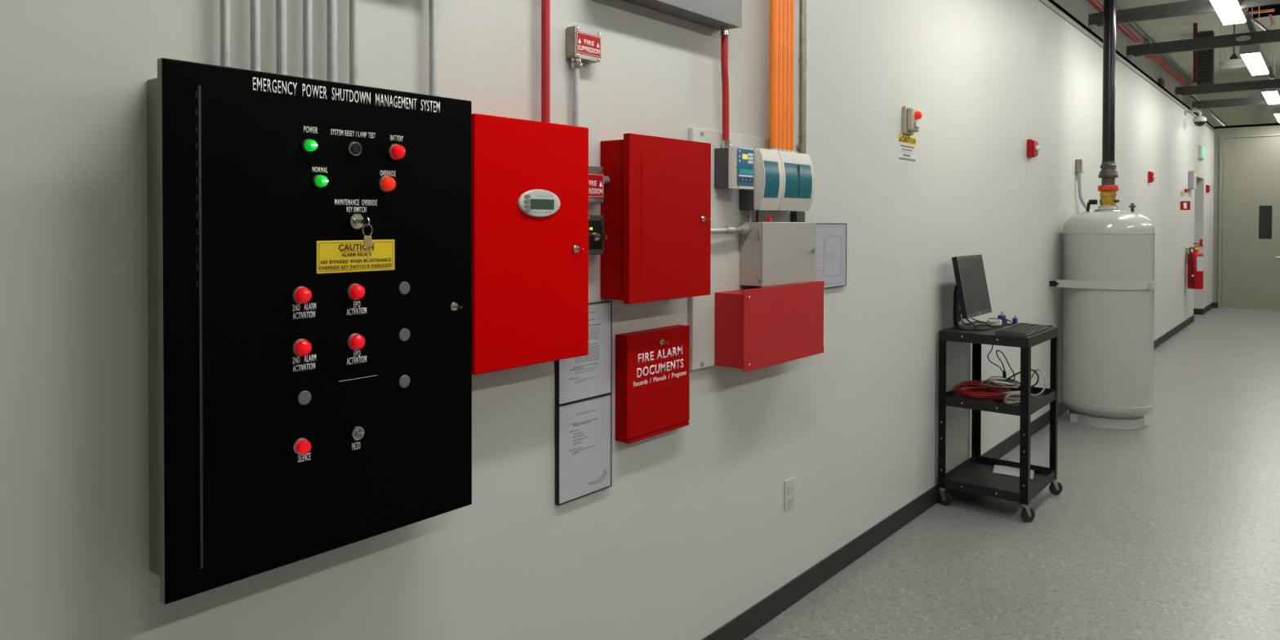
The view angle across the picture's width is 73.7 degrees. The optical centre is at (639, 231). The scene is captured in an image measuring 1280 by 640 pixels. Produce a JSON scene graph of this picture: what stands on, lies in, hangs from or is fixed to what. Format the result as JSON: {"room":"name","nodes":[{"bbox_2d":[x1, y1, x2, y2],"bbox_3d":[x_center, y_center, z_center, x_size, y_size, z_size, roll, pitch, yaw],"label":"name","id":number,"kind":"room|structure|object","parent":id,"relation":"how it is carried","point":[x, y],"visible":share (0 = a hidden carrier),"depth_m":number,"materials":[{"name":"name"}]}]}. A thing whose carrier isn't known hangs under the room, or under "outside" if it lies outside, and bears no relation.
{"room":"electrical room","nodes":[
{"label":"electrical room","id":0,"kind":"room"},
{"bbox_2d":[0,0,1214,639],"bbox_3d":[3.263,-0.121,7.528,0.950,3.262,22.200,1,1,39],"label":"wall","id":1,"kind":"structure","parent":0,"point":[692,529],"depth_m":2.69,"materials":[{"name":"paint"}]},
{"bbox_2d":[219,0,231,66],"bbox_3d":[-0.824,-0.473,1.696,0.019,0.371,0.019,1,1,39],"label":"conduit","id":2,"kind":"object","parent":1,"relation":"attached to","point":[224,5],"visible":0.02,"depth_m":1.69,"materials":[{"name":"metal"}]},
{"bbox_2d":[249,0,260,71],"bbox_3d":[-0.785,-0.473,1.743,0.019,0.371,0.019,1,1,39],"label":"conduit","id":3,"kind":"object","parent":1,"relation":"attached to","point":[255,5],"visible":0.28,"depth_m":1.74,"materials":[{"name":"metal"}]},
{"bbox_2d":[275,0,287,75],"bbox_3d":[-0.750,-0.474,1.786,0.022,0.371,0.022,1,1,39],"label":"conduit","id":4,"kind":"object","parent":1,"relation":"attached to","point":[281,5],"visible":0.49,"depth_m":1.78,"materials":[{"name":"metal"}]},
{"bbox_2d":[302,0,312,78],"bbox_3d":[-0.713,-0.474,1.832,0.020,0.371,0.020,1,1,39],"label":"conduit","id":5,"kind":"object","parent":1,"relation":"attached to","point":[307,4],"visible":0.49,"depth_m":1.82,"materials":[{"name":"metal"}]},
{"bbox_2d":[146,57,471,604],"bbox_3d":[-0.665,0.173,1.803,0.183,0.962,0.692,1,1,39],"label":"panel","id":6,"kind":"object","parent":1,"relation":"attached to","point":[308,396],"visible":1,"depth_m":1.69,"materials":[{"name":"black metal"}]},
{"bbox_2d":[292,338,311,356],"bbox_3d":[-0.664,0.231,1.687,0.024,0.035,0.035,1,1,39],"label":"lamp","id":7,"kind":"object","parent":6,"relation":"attached to","point":[300,347],"depth_m":1.68,"materials":[{"name":"red plastic"}]},
{"bbox_2d":[292,286,311,304],"bbox_3d":[-0.664,0.126,1.687,0.024,0.035,0.035,1,1,39],"label":"lamp","id":8,"kind":"object","parent":6,"relation":"attached to","point":[300,295],"depth_m":1.68,"materials":[{"name":"red plastic"}]},
{"bbox_2d":[301,138,317,152],"bbox_3d":[-0.653,-0.171,1.696,0.024,0.027,0.027,1,1,39],"label":"lamp","id":9,"kind":"object","parent":6,"relation":"attached to","point":[308,145],"depth_m":1.69,"materials":[{"name":"green plastic"}]},
{"bbox_2d":[312,174,328,187],"bbox_3d":[-0.639,-0.101,1.714,0.024,0.027,0.027,1,1,39],"label":"lamp","id":10,"kind":"object","parent":6,"relation":"attached to","point":[318,180],"depth_m":1.71,"materials":[{"name":"green plastic"}]},
{"bbox_2d":[346,141,361,156],"bbox_3d":[-0.595,-0.172,1.781,0.007,0.032,0.032,1,1,39],"label":"button","id":11,"kind":"object","parent":6,"relation":"attached to","point":[353,148],"depth_m":1.77,"materials":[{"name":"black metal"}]},
{"bbox_2d":[347,213,364,229],"bbox_3d":[-0.590,-0.021,1.781,0.016,0.033,0.033,1,1,39],"label":"switch","id":12,"kind":"object","parent":6,"relation":"attached to","point":[353,219],"depth_m":1.77,"materials":[{"name":"silver metal"}]},
{"bbox_2d":[346,333,365,350],"bbox_3d":[-0.589,0.231,1.781,0.024,0.035,0.035,1,1,39],"label":"lamp","id":13,"kind":"object","parent":6,"relation":"attached to","point":[355,341],"depth_m":1.78,"materials":[{"name":"red plastic"}]},
{"bbox_2d":[346,283,365,300],"bbox_3d":[-0.588,0.126,1.780,0.024,0.035,0.035,1,1,39],"label":"lamp","id":14,"kind":"object","parent":6,"relation":"attached to","point":[355,291],"depth_m":1.77,"materials":[{"name":"red plastic"}]},
{"bbox_2d":[358,216,372,261],"bbox_3d":[-0.567,0.015,1.767,0.023,0.092,0.035,0,1,-31],"label":"key","id":15,"kind":"object","parent":6,"relation":"hanging from","point":[366,221],"visible":1,"depth_m":1.76,"materials":[{"name":"silver metal"}]},
{"bbox_2d":[378,175,395,191],"bbox_3d":[-0.540,-0.102,1.835,0.024,0.035,0.035,1,1,39],"label":"lamp","id":16,"kind":"object","parent":6,"relation":"attached to","point":[386,183],"depth_m":1.83,"materials":[{"name":"red plastic"}]},
{"bbox_2d":[388,143,405,159],"bbox_3d":[-0.524,-0.173,1.854,0.024,0.035,0.035,1,1,39],"label":"lamp","id":17,"kind":"object","parent":6,"relation":"attached to","point":[396,151],"depth_m":1.85,"materials":[{"name":"red plastic"}]},
{"bbox_2d":[326,0,337,82],"bbox_3d":[-0.676,-0.475,1.876,0.022,0.371,0.022,1,1,39],"label":"conduit","id":18,"kind":"object","parent":1,"relation":"attached to","point":[331,5],"visible":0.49,"depth_m":1.87,"materials":[{"name":"metal"}]},
{"bbox_2d":[349,0,359,84],"bbox_3d":[-0.642,-0.475,1.918,0.021,0.371,0.021,1,1,39],"label":"conduit","id":19,"kind":"object","parent":1,"relation":"attached to","point":[353,4],"visible":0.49,"depth_m":1.91,"materials":[{"name":"metal"}]},
{"bbox_2d":[428,0,437,96],"bbox_3d":[-0.505,-0.477,2.087,0.019,0.371,0.019,1,1,39],"label":"conduit","id":20,"kind":"object","parent":1,"relation":"attached to","point":[433,16],"visible":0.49,"depth_m":2.08,"materials":[{"name":"metal"}]},
{"bbox_2d":[471,113,588,374],"bbox_3d":[-0.307,0.029,2.268,0.148,0.639,0.413,1,1,39],"label":"panel","id":21,"kind":"object","parent":1,"relation":"attached to","point":[530,179],"visible":0.94,"depth_m":2.21,"materials":[{"name":"red metal"}]},
{"bbox_2d":[541,0,550,123],"bbox_3d":[-0.262,-0.780,2.374,0.025,1.002,0.025,1,1,39],"label":"conduit","id":22,"kind":"object","parent":1,"relation":"attached to","point":[545,4],"visible":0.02,"depth_m":2.37,"materials":[{"name":"metal"}]},
{"bbox_2d":[570,57,582,126],"bbox_3d":[-0.185,-0.318,2.491,0.038,0.371,0.032,1,1,39],"label":"conduit","id":23,"kind":"object","parent":1,"relation":"attached to","point":[575,64],"visible":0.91,"depth_m":2.48,"materials":[{"name":"metal"}]},
{"bbox_2d":[555,393,611,505],"bbox_3d":[-0.167,0.645,2.556,0.015,0.288,0.233,1,1,39],"label":"framed notice","id":24,"kind":"object","parent":1,"relation":"attached to","point":[583,428],"visible":1,"depth_m":2.54,"materials":[{"name":"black paper"}]},
{"bbox_2d":[566,24,600,63],"bbox_3d":[-0.166,-0.550,2.515,0.044,0.093,0.110,1,1,39],"label":"box","id":25,"kind":"object","parent":1,"relation":"attached to","point":[584,43],"visible":1,"depth_m":2.49,"materials":[{"name":"metal"}]},
{"bbox_2d":[555,301,612,405],"bbox_3d":[-0.166,0.358,2.552,0.015,0.285,0.233,1,1,39],"label":"framed notice","id":26,"kind":"object","parent":1,"relation":"attached to","point":[580,378],"visible":0.62,"depth_m":2.57,"materials":[{"name":"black paper"}]},
{"bbox_2d":[588,215,604,254],"bbox_3d":[-0.156,0.010,2.520,0.064,0.117,0.114,1,1,39],"label":"station","id":27,"kind":"object","parent":1,"relation":"attached to","point":[596,223],"visible":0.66,"depth_m":2.52,"materials":[{"name":"metal"}]},
{"bbox_2d":[588,220,602,249],"bbox_3d":[-0.142,0.010,2.510,0.002,0.085,0.095,1,1,39],"label":"switch plate","id":28,"kind":"object","parent":27,"relation":"attached to","point":[595,227],"depth_m":2.52,"materials":[{"name":"black plastic"}]},
{"bbox_2d":[588,165,604,203],"bbox_3d":[-0.161,-0.139,2.521,0.052,0.107,0.111,1,1,39],"label":"box","id":29,"kind":"object","parent":1,"relation":"attached to","point":[596,175],"visible":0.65,"depth_m":2.52,"materials":[{"name":"metal"}]},
{"bbox_2d":[615,324,689,444],"bbox_3d":[0.057,0.489,2.776,0.080,0.340,0.330,1,1,39],"label":"box","id":30,"kind":"object","parent":1,"relation":"attached to","point":[652,366],"visible":1,"depth_m":2.74,"materials":[{"name":"red metal"}]},
{"bbox_2d":[600,133,711,304],"bbox_3d":[0.065,-0.040,2.716,0.158,0.505,0.425,1,1,39],"label":"electrical panel","id":31,"kind":"object","parent":1,"relation":"attached to","point":[655,208],"visible":1,"depth_m":2.62,"materials":[{"name":"red metal"}]},
{"bbox_2d":[711,224,750,234],"bbox_3d":[0.282,-0.006,3.030,0.040,0.038,0.355,1,1,39],"label":"conduit","id":32,"kind":"object","parent":31,"relation":"attached to","point":[744,228],"visible":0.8,"depth_m":3.07,"materials":[{"name":"metal"}]},
{"bbox_2d":[621,0,742,31],"bbox_3d":[0.092,-0.895,2.789,0.094,0.342,0.749,1,1,39],"label":"wireway","id":33,"kind":"object","parent":1,"relation":"attached to","point":[713,14],"visible":1,"depth_m":2.90,"materials":[{"name":"grey metal"}]},
{"bbox_2d":[720,26,730,147],"bbox_3d":[0.307,-0.513,3.060,0.034,0.433,0.053,1,1,39],"label":"conduit","id":34,"kind":"object","parent":1,"relation":"attached to","point":[724,30],"visible":0.98,"depth_m":3.05,"materials":[{"name":"metal"}]},
{"bbox_2d":[688,127,807,370],"bbox_3d":[0.440,0.057,3.282,0.028,0.843,0.828,1,1,39],"label":"board","id":35,"kind":"object","parent":1,"relation":"attached to","point":[725,203],"visible":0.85,"depth_m":3.08,"materials":[{"name":"metal"}]},
{"bbox_2d":[714,146,753,189],"bbox_3d":[0.341,-0.225,3.069,0.098,0.146,0.119,1,1,39],"label":"module","id":36,"kind":"object","parent":35,"relation":"attached to","point":[733,166],"visible":1,"depth_m":3.03,"materials":[{"name":"grey plastic"}]},
{"bbox_2d":[714,280,824,373],"bbox_3d":[0.507,0.347,3.256,0.130,0.289,0.604,1,1,39],"label":"box","id":37,"kind":"object","parent":35,"relation":"attached to","point":[757,328],"visible":1,"depth_m":3.11,"materials":[{"name":"red metal"}]},
{"bbox_2d":[739,222,816,287],"bbox_3d":[0.545,0.083,3.307,0.120,0.239,0.423,1,1,39],"label":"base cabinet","id":38,"kind":"object","parent":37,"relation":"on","point":[772,254],"visible":1,"depth_m":3.21,"materials":[{"name":"grey metal"}]},
{"bbox_2d":[790,211,806,222],"bbox_3d":[0.653,-0.060,3.510,0.030,0.044,0.090,1,1,39],"label":"box","id":39,"kind":"object","parent":38,"relation":"on","point":[795,216],"visible":0.93,"depth_m":3.48,"materials":[{"name":"grey plastic"}]},
{"bbox_2d":[739,148,814,211],"bbox_3d":[0.535,-0.193,3.297,0.112,0.228,0.387,1,1,39],"label":"enclosure","id":40,"kind":"object","parent":35,"relation":"attached to","point":[784,181],"visible":0.98,"depth_m":3.22,"materials":[{"name":"grey plastic"}]},
{"bbox_2d":[768,0,777,150],"bbox_3d":[0.512,-0.996,3.267,0.032,1.390,0.032,1,1,39],"label":"pipe","id":41,"kind":"object","parent":40,"relation":"on","point":[773,76],"visible":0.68,"depth_m":3.26,"materials":[{"name":"orange plastic"}]},
{"bbox_2d":[777,0,782,151],"bbox_3d":[0.532,-0.996,3.292,0.032,1.390,0.032,1,1,39],"label":"pipe","id":42,"kind":"object","parent":40,"relation":"on","point":[780,2],"visible":0.44,"depth_m":3.28,"materials":[{"name":"orange plastic"}]},
{"bbox_2d":[781,0,786,151],"bbox_3d":[0.553,-0.997,3.317,0.032,1.390,0.032,1,1,39],"label":"pipe","id":43,"kind":"object","parent":40,"relation":"on","point":[784,2],"visible":0.45,"depth_m":3.31,"materials":[{"name":"orange plastic"}]},
{"bbox_2d":[785,0,790,151],"bbox_3d":[0.573,-0.997,3.342,0.032,1.390,0.032,1,1,39],"label":"pipe","id":44,"kind":"object","parent":40,"relation":"on","point":[788,2],"visible":0.43,"depth_m":3.33,"materials":[{"name":"orange plastic"}]},
{"bbox_2d":[789,0,794,152],"bbox_3d":[0.593,-0.997,3.366,0.032,1.390,0.032,1,1,39],"label":"pipe","id":45,"kind":"object","parent":40,"relation":"on","point":[792,2],"visible":0.44,"depth_m":3.36,"materials":[{"name":"orange plastic"}]},
{"bbox_2d":[784,476,795,511],"bbox_3d":[0.621,1.085,3.536,0.009,0.125,0.080,1,1,39],"label":"wall outlet","id":46,"kind":"object","parent":1,"relation":"attached to","point":[789,484],"visible":1,"depth_m":3.53,"materials":[{"name":"grey plastic"}]},
{"bbox_2d":[798,0,807,154],"bbox_3d":[0.673,-0.998,3.521,0.035,1.372,0.035,1,1,39],"label":"conduit","id":47,"kind":"object","parent":1,"relation":"attached to","point":[802,60],"visible":0.84,"depth_m":3.51,"materials":[{"name":"metal"}]},
{"bbox_2d":[809,223,846,288],"bbox_3d":[0.837,0.107,3.782,0.015,0.285,0.322,1,1,39],"label":"framed drawing","id":48,"kind":"object","parent":1,"relation":"attached to","point":[831,238],"visible":0.86,"depth_m":3.79,"materials":[{"name":"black paper"}]},
{"bbox_2d":[897,133,915,164],"bbox_3d":[1.402,-0.433,4.478,0.003,0.147,0.244,1,1,39],"label":"caution sign","id":49,"kind":"object","parent":1,"relation":"attached to","point":[906,143],"visible":1,"depth_m":4.47,"materials":[{"name":"yellow"}]},
{"bbox_2d":[898,144,915,161],"bbox_3d":[1.402,-0.411,4.478,0.001,0.078,0.225,1,1,39],"label":"print","id":50,"kind":"object","parent":49,"relation":"attached to","point":[907,153],"depth_m":4.48,"materials":[{"name":"grey paper"}]},
{"bbox_2d":[902,106,922,135],"bbox_3d":[1.426,-0.578,4.442,0.083,0.144,0.115,1,1,39],"label":"beacon","id":51,"kind":"object","parent":1,"relation":"attached to","point":[911,116],"visible":1,"depth_m":4.41,"materials":[{"name":"beige plastic"}]},
{"bbox_2d":[702,315,1194,639],"bbox_3d":[2.765,1.475,6.179,0.009,0.102,19.450,1,1,39],"label":"baseboard","id":52,"kind":"structure","parent":1,"relation":"attached to","point":[757,615],"depth_m":3.93,"materials":[{"name":"black rubber"}]},
{"bbox_2d":[1026,138,1040,157],"bbox_3d":[2.881,-0.607,6.232,0.082,0.128,0.115,1,1,39],"label":"fire alarm strobe","id":53,"kind":"object","parent":1,"relation":"attached to","point":[1033,148],"visible":1,"depth_m":6.20,"materials":[{"name":"red plastic"}]},
{"bbox_2d":[1075,159,1091,211],"bbox_3d":[3.846,-0.381,7.384,0.130,0.484,0.117,1,1,39],"label":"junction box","id":54,"kind":"object","parent":1,"relation":"attached to","point":[1079,163],"visible":0.81,"depth_m":7.37,"materials":[{"name":"metal"}]},
{"bbox_2d":[1038,0,1215,131],"bbox_3d":[3.581,-1.768,7.250,0.162,0.040,22.200,1,1,39],"label":"trim","id":55,"kind":"structure","parent":1,"relation":"on","point":[1046,2],"depth_m":8.11,"materials":[{"name":"silver metal"}]},
{"bbox_2d":[1047,0,1215,129],"bbox_3d":[3.586,-1.805,7.246,0.154,0.031,22.200,1,1,39],"label":"trim","id":56,"kind":"structure","parent":1,"relation":"attached to","point":[1052,2],"depth_m":8.80,"materials":[{"name":"black metal"}]},
{"bbox_2d":[1147,171,1156,182],"bbox_3d":[6.161,-0.654,10.266,0.082,0.132,0.115,1,1,39],"label":"fire alarm strobe","id":57,"kind":"object","parent":1,"relation":"attached to","point":[1151,176],"visible":1,"depth_m":10.24,"materials":[{"name":"red plastic"}]},
{"bbox_2d":[1180,200,1190,209],"bbox_3d":[7.909,-0.376,12.385,0.125,0.127,0.005,1,1,39],"label":"sign","id":58,"kind":"object","parent":1,"relation":"attached to","point":[1184,205],"visible":1,"depth_m":12.38,"materials":[{"name":"red plastic"}]},
{"bbox_2d":[1187,170,1196,189],"bbox_3d":[8.497,-0.788,13.137,0.081,0.270,0.320,1,1,39],"label":"control box","id":59,"kind":"object","parent":1,"relation":"attached to","point":[1192,175],"visible":1,"depth_m":13.03,"materials":[{"name":"grey"}]},
{"bbox_2d":[1185,239,1204,288],"bbox_3d":[8.356,0.488,12.859,0.222,0.745,0.206,0,1,0],"label":"fire extinguisher","id":60,"kind":"object","parent":1,"relation":"attached to","point":[1194,260],"visible":1,"depth_m":12.78,"materials":[{"name":"red metal"}]},
{"bbox_2d":[1184,108,1206,126],"bbox_3d":[8.219,-1.692,12.632,0.270,0.281,0.170,1,1,39],"label":"dome camera","id":61,"kind":"object","parent":1,"relation":"attached to","point":[1199,121],"visible":1,"depth_m":12.57,"materials":[{"name":"grey plastic"}]},
{"bbox_2d":[1198,145,1204,159],"bbox_3d":[9.312,-1.307,14.158,0.049,0.205,0.500,1,1,39],"label":"exit sign","id":62,"kind":"object","parent":1,"relation":"attached to","point":[1201,148],"visible":1,"depth_m":13.99,"materials":[{"name":"green plastic"}]},
{"bbox_2d":[1193,302,1213,315],"bbox_3d":[9.795,1.368,15.536,0.909,0.102,1.559,1,1,39],"label":"baseboard","id":63,"kind":"structure","parent":1,"relation":"attached to","point":[1196,311],"depth_m":14.73,"materials":[{"name":"black rubber"}]},
{"bbox_2d":[743,307,1279,639],"bbox_3d":[9.072,1.558,9.268,9.100,0.120,32.200,1,1,39],"label":"floor","id":64,"kind":"structure","parent":0,"point":[1166,528],"depth_m":4.31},
{"bbox_2d":[937,320,1062,522],"bbox_3d":[2.077,1.050,4.905,0.506,0.982,0.653,1,1,39],"label":"equipment cart","id":65,"kind":"object","parent":64,"relation":"on","point":[975,475],"depth_m":4.80,"materials":[{"name":"black metal"}]},
{"bbox_2d":[951,254,991,330],"bbox_3d":[1.919,0.348,4.931,0.203,0.419,0.434,1,1,39],"label":"computer monitor","id":66,"kind":"object","parent":65,"relation":"on","point":[971,293],"visible":0.88,"depth_m":4.89,"materials":[{"name":"black plastic"}]},
{"bbox_2d":[959,308,1012,325],"bbox_3d":[2.012,0.469,4.968,0.506,0.165,0.094,0,1,-33],"label":"cable","id":67,"kind":"object","parent":65,"relation":"on","point":[1011,322],"visible":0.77,"depth_m":4.92,"materials":[{"name":"black plastic"}]},
{"bbox_2d":[986,319,1002,325],"bbox_3d":[2.082,0.535,5.015,0.082,0.038,0.096,1,1,39],"label":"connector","id":68,"kind":"object","parent":65,"relation":"on","point":[992,322],"visible":0.98,"depth_m":4.98,"materials":[{"name":"grey plastic"}]},
{"bbox_2d":[938,320,1057,347],"bbox_3d":[2.062,0.585,4.895,0.476,0.052,0.617,1,1,39],"label":"shelf","id":69,"kind":"object","parent":65,"relation":"attached to","point":[988,336],"depth_m":4.70,"materials":[{"name":"black metal"}]},
{"bbox_2d":[945,454,1054,502],"bbox_3d":[2.060,1.414,4.906,0.470,0.050,0.611,1,1,39],"label":"shelf","id":70,"kind":"object","parent":65,"relation":"attached to","point":[975,475],"depth_m":4.90,"materials":[{"name":"black metal"}]},
{"bbox_2d":[946,379,1055,416],"bbox_3d":[2.061,0.950,4.900,0.470,0.053,0.611,1,1,39],"label":"shelf","id":71,"kind":"object","parent":65,"relation":"attached to","point":[1021,409],"depth_m":4.73,"materials":[{"name":"black metal"}]},
{"bbox_2d":[986,345,1015,380],"bbox_3d":[2.075,0.732,4.907,0.148,0.241,0.028,1,1,39],"label":"hanging cable","id":72,"kind":"object","parent":65,"relation":"hanging from","point":[992,345],"visible":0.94,"depth_m":4.90,"materials":[{"name":"black plastic"}]},
{"bbox_2d":[965,318,1053,328],"bbox_3d":[2.108,0.482,4.969,0.586,0.149,0.155,0,1,-17],"label":"power cable","id":73,"kind":"object","parent":65,"relation":"on","point":[969,321],"visible":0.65,"depth_m":4.91,"materials":[{"name":"black plastic"}]},
{"bbox_2d":[992,464,1034,479],"bbox_3d":[2.214,1.419,5.065,0.222,0.014,0.216,0,1,27],"label":"paper packet","id":74,"kind":"object","parent":65,"relation":"on","point":[1000,469],"visible":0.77,"depth_m":5.05,"materials":[{"name":"grey paper"}]},
{"bbox_2d":[995,322,1048,337],"bbox_3d":[2.138,0.547,4.770,0.160,0.026,0.460,1,1,39],"label":"keyboard","id":75,"kind":"object","parent":65,"relation":"on","point":[1020,329],"visible":1,"depth_m":4.69,"materials":[{"name":"grey plastic"}]},
{"bbox_2d":[1031,368,1046,396],"bbox_3d":[2.253,0.862,4.880,0.130,0.160,0.010,1,1,39],"label":"loop","id":76,"kind":"object","parent":65,"relation":"on","point":[1036,370],"visible":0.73,"depth_m":4.85,"materials":[{"name":"grey"}]},
{"bbox_2d":[1061,185,1155,429],"bbox_3d":[3.741,0.575,6.830,0.649,1.888,0.698,1,1,39],"label":"tank","id":77,"kind":"object","parent":64,"relation":"on","point":[1107,365],"visible":1,"depth_m":6.56,"materials":[{"name":"grey metal"}]},
{"bbox_2d":[1048,279,1155,289],"bbox_3d":[3.716,0.410,6.804,0.676,0.060,0.747,1,1,39],"label":"strap","id":78,"kind":"object","parent":77,"relation":"attached to","point":[1058,283],"visible":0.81,"depth_m":6.54,"materials":[{"name":"grey paint"}]},
{"bbox_2d":[1097,0,1118,185],"bbox_3d":[3.731,-2.273,6.775,0.140,3.814,0.140,1,1,39],"label":"pipe","id":79,"kind":"object","parent":77,"relation":"on","point":[1108,174],"visible":0.96,"depth_m":6.75,"materials":[{"name":"black metal"}]},
{"bbox_2d":[1053,0,1190,107],"bbox_3d":[5.586,-1.395,12.069,0.100,5.700,32.200,1,1,39],"label":"ceiling","id":80,"kind":"structure","parent":0,"point":[1080,10],"depth_m":17.57,"materials":[{"name":"paint"}]},
{"bbox_2d":[1088,0,1140,43],"bbox_3d":[7.947,-3.844,14.698,0.090,0.088,6.900,1,1,39],"label":"pipe","id":81,"kind":"object","parent":80,"relation":"attached to","point":[1095,2],"visible":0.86,"depth_m":16.05,"materials":[{"name":"red metal"}]},
{"bbox_2d":[1115,4,1193,84],"bbox_3d":[10.755,-4.174,18.210,0.070,0.068,15.900,1,1,39],"label":"conduit","id":82,"kind":"object","parent":80,"relation":"attached to","point":[1133,24],"visible":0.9,"depth_m":18.89,"materials":[{"name":"metal"}]},
{"bbox_2d":[1153,55,1189,86],"bbox_3d":[13.498,-3.921,21.525,0.090,0.088,7.300,1,1,39],"label":"pipe","id":83,"kind":"object","parent":80,"relation":"attached to","point":[1157,59],"visible":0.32,"depth_m":20.67,"materials":[{"name":"red metal"}]},
{"bbox_2d":[1115,0,1279,78],"bbox_3d":[9.083,-4.262,9.193,9.100,0.120,32.200,1,1,39],"label":"ceiling","id":84,"kind":"structure","parent":0,"point":[1180,28],"depth_m":18.41,"materials":[{"name":"paint"}]},
{"bbox_2d":[1088,0,1279,30],"bbox_3d":[6.684,-2.977,5.572,6.830,2.366,0.052,1,1,39],"label":"strut","id":85,"kind":"object","parent":84,"relation":"hanging from","point":[1189,7],"visible":0.79,"depth_m":7.34,"materials":[{"name":"metal"}]},
{"bbox_2d":[1193,22,1197,83],"bbox_3d":[11.496,-3.691,17.678,0.084,1.231,0.076,1,1,39],"label":"pipe","id":86,"kind":"object","parent":84,"relation":"hanging from","point":[1195,24],"visible":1,"depth_m":17.65,"materials":[{"name":"red metal"}]},
{"bbox_2d":[1125,28,1279,59],"bbox_3d":[7.825,-2.993,6.977,6.830,2.366,0.052,1,1,39],"label":"strut","id":87,"kind":"object","parent":84,"relation":"hanging from","point":[1273,35],"visible":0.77,"depth_m":8.69,"materials":[{"name":"metal"}]},
{"bbox_2d":[1244,8,1256,31],"bbox_3d":[5.816,-1.989,8.150,0.040,0.040,1.680,1,1,39],"label":"channel","id":88,"kind":"object","parent":87,"relation":"attached to","point":[1249,23],"visible":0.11,"depth_m":8.11,"materials":[{"name":"metal"}]},
{"bbox_2d":[1196,31,1214,85],"bbox_3d":[12.267,-3.740,18.523,0.280,1.150,0.315,1,1,39],"label":"ceiling vent","id":89,"kind":"object","parent":84,"relation":"in","point":[1205,57],"visible":0.82,"depth_m":18.41,"materials":[{"name":"grey metal"}]},
{"bbox_2d":[1174,78,1279,97],"bbox_3d":[10.097,-3.024,9.770,6.830,2.366,0.052,1,1,39],"label":"strut","id":90,"kind":"object","parent":84,"relation":"hanging from","point":[1270,83],"visible":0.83,"depth_m":11.53,"materials":[{"name":"metal"}]},
{"bbox_2d":[1209,0,1246,25],"bbox_3d":[4.731,-2.999,6.882,0.172,2.362,1.624,1,1,39],"label":"strip light","id":91,"kind":"object","parent":84,"relation":"hanging from","point":[1229,12],"visible":1,"depth_m":7.08,"materials":[{"name":"grey plastic"}]},
{"bbox_2d":[1191,96,1267,110],"bbox_3d":[11.232,-3.040,11.166,6.830,2.366,0.052,1,1,39],"label":"strut","id":92,"kind":"object","parent":84,"relation":"hanging from","point":[1256,100],"visible":0.81,"depth_m":13.00,"materials":[{"name":"metal"}]},
{"bbox_2d":[1218,23,1246,68],"bbox_3d":[11.435,-3.730,16.438,0.490,1.120,0.490,1,1,39],"label":"pendant lamp","id":93,"kind":"object","parent":84,"relation":"hanging from","point":[1233,62],"visible":0.88,"depth_m":16.38,"materials":[{"name":"white metal"}]},
{"bbox_2d":[1239,6,1269,75],"bbox_3d":[6.835,-3.028,9.469,0.172,2.362,1.654,1,1,39],"label":"strip light","id":94,"kind":"object","parent":84,"relation":"hanging from","point":[1253,55],"visible":0.84,"depth_m":9.18,"materials":[{"name":"grey plastic"}]},
{"bbox_2d":[1240,53,1268,75],"bbox_3d":[6.833,-1.859,9.484,0.158,0.024,1.606,1,1,39],"label":"diffuser","id":95,"kind":"object","parent":94,"relation":"attached to","point":[1255,63],"depth_m":9.41,"materials":[{"name":"white plastic"}]},
{"bbox_2d":[1261,88,1279,104],"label":"strip light","id":96,"kind":"object","parent":84,"relation":"hanging from","point":[1272,96],"depth_m":11.80,"materials":[{"name":"grey plastic"}]},
{"bbox_2d":[1262,91,1279,104],"bbox_3d":[8.909,-1.888,12.036,0.158,0.024,1.526,1,1,39],"label":"diffuser","id":97,"kind":"object","parent":96,"relation":"attached to","point":[1271,97],"depth_m":11.96,"materials":[{"name":"white plastic"}]},
{"bbox_2d":[1273,106,1279,122],"bbox_3d":[10.803,-3.083,14.349,0.172,2.362,1.574,1,1,39],"label":"strip light","id":98,"kind":"object","parent":84,"relation":"hanging from","point":[1276,109],"visible":1,"depth_m":13.79,"materials":[{"name":"white plastic"}]},
{"bbox_2d":[1190,71,1279,127],"bbox_3d":[19.267,-1.494,21.760,9.100,5.700,0.100,1,1,39],"label":"ceiling","id":99,"kind":"structure","parent":0,"point":[1259,113],"depth_m":23.76,"materials":[{"name":"paint"}]},
{"bbox_2d":[1189,94,1227,125],"bbox_3d":[12.776,-2.224,18.522,0.060,0.078,13.100,1,1,39],"label":"conduit","id":100,"kind":"object","parent":99,"relation":"attached to","point":[1194,97],"visible":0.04,"depth_m":15.77,"materials":[{"name":"grey metal"}]},
{"bbox_2d":[1212,124,1279,302],"bbox_3d":[13.592,-0.209,13.532,7.500,3.320,0.150,1,1,39],"label":"wall","id":101,"kind":"structure","parent":0,"point":[1219,132],"depth_m":15.80,"materials":[{"name":"grey paint"}]},
{"bbox_2d":[1214,122,1279,128],"bbox_3d":[13.594,-1.891,13.509,7.500,0.035,0.172,1,1,39],"label":"trim","id":102,"kind":"structure","parent":101,"relation":"on","point":[1278,123],"depth_m":15.49,"materials":[{"name":"black metal"}]},
{"bbox_2d":[1217,133,1279,311],"bbox_3d":[11.160,-0.165,15.432,1.160,3.175,0.171,1,1,39],"label":"door","id":103,"kind":"structure","parent":101,"relation":"in","point":[1249,258],"depth_m":15.48,"materials":[{"name":"grey paint"}]},
{"bbox_2d":[1248,4,1279,25],"bbox_3d":[8.197,-2.719,10.188,1.500,0.194,1.004,1,1,39],"label":"tray","id":104,"kind":"object","parent":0,"point":[1270,11],"visible":0.73,"depth_m":10.40,"materials":[{"name":"brown metal"}]},
{"bbox_2d":[1248,4,1279,17],"bbox_3d":[8.166,-2.750,10.149,1.500,0.130,0.500,1,1,39],"label":"cables","id":105,"kind":"object","parent":104,"relation":"on","point":[1270,11],"depth_m":10.39,"materials":[{"name":"orange"}]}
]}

